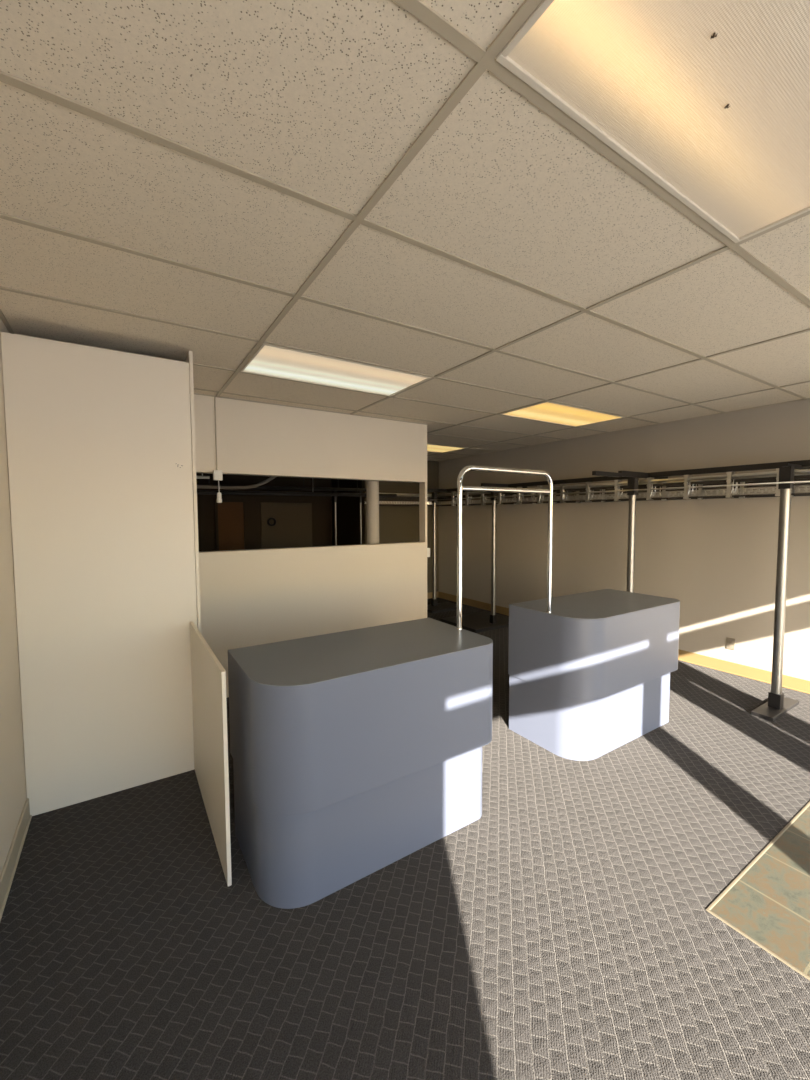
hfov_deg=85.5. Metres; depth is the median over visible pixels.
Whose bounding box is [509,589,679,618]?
countertop
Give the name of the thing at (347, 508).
wall
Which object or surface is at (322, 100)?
ceiling
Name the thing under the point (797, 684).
baseboard
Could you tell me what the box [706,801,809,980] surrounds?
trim
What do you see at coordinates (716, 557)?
wall
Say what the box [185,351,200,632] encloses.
board
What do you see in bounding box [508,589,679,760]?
counter
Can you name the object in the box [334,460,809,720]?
conveyor
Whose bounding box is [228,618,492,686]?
countertop
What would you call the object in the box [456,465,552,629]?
rail
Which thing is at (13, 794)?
wall
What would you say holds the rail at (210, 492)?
hanging from the ceiling
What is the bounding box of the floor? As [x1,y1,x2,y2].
[0,598,809,1079]
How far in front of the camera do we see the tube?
5.10 m
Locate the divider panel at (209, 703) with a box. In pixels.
[190,621,231,885]
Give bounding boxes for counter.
[228,618,492,908]
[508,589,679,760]
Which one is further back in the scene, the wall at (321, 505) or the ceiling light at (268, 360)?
the wall at (321, 505)
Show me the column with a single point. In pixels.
(372, 487)
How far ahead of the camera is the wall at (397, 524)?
7.86 m
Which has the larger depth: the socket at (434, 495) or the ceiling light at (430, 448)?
the socket at (434, 495)
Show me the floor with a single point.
(566, 931)
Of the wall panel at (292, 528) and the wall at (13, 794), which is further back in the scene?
the wall panel at (292, 528)
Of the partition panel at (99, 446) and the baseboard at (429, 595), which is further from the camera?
the baseboard at (429, 595)
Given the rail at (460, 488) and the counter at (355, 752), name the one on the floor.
the counter at (355, 752)
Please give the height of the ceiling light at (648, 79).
0.113 m
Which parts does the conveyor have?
post, post, post, plate, cross arm, plate, post, cross arm, chain, rod, rod, drive rail, rail, cross arm, guide rod, post, cross arm, plate, post, cross arm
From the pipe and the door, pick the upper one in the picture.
the pipe
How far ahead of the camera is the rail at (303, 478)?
7.32 m
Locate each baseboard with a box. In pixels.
[0,798,31,920]
[427,592,437,598]
[438,591,809,693]
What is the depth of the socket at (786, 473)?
3.38 m
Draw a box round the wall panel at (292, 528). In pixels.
[260,502,311,548]
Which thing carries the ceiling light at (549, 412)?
attached to the ceiling
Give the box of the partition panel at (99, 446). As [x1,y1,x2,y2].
[1,332,196,815]
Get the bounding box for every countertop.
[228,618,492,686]
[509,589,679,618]
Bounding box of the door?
[215,499,246,550]
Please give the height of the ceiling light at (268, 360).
0.113 m
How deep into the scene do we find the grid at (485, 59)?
1.55 m
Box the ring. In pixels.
[267,517,275,525]
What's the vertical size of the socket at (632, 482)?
0.170 m
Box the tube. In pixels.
[196,473,209,478]
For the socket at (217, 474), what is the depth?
3.64 m
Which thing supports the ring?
attached to the wall panel at (292, 528)
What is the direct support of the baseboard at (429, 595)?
attached to the wall at (397, 524)
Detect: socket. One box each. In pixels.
[213,397,222,502]
[432,492,436,502]
[491,492,497,500]
[627,478,638,494]
[778,466,793,488]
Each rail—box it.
[197,474,365,491]
[197,478,310,490]
[197,480,396,496]
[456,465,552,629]
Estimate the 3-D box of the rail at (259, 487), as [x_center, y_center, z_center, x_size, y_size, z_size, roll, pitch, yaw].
[-1.965,-1.290,5.569,3.600,1.304,0.048,-2,4,-33]
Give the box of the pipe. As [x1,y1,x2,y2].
[197,476,275,488]
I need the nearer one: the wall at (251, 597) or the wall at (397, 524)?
the wall at (251, 597)
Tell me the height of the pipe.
1.319 m
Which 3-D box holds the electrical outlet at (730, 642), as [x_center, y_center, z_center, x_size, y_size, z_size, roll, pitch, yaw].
[3.207,1.021,4.319,0.008,0.115,0.072,-2,4,-33]
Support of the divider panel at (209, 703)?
on the floor
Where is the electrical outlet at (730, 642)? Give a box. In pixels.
[726,637,734,649]
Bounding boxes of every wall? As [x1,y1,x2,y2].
[0,319,26,874]
[194,394,426,697]
[196,473,331,551]
[332,479,361,545]
[362,460,438,592]
[439,399,809,680]
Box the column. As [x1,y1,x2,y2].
[366,480,378,543]
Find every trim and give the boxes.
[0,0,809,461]
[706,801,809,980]
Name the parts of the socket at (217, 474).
supply cord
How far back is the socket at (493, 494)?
6.07 m
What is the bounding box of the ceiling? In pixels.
[0,0,809,460]
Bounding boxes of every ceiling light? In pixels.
[240,343,430,395]
[427,444,465,452]
[496,0,809,242]
[499,401,624,426]
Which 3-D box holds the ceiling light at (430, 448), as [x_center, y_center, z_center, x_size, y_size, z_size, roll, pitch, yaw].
[0.264,-1.411,6.428,1.192,0.113,0.583,-2,4,-33]
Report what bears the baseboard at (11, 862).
attached to the wall at (13, 794)

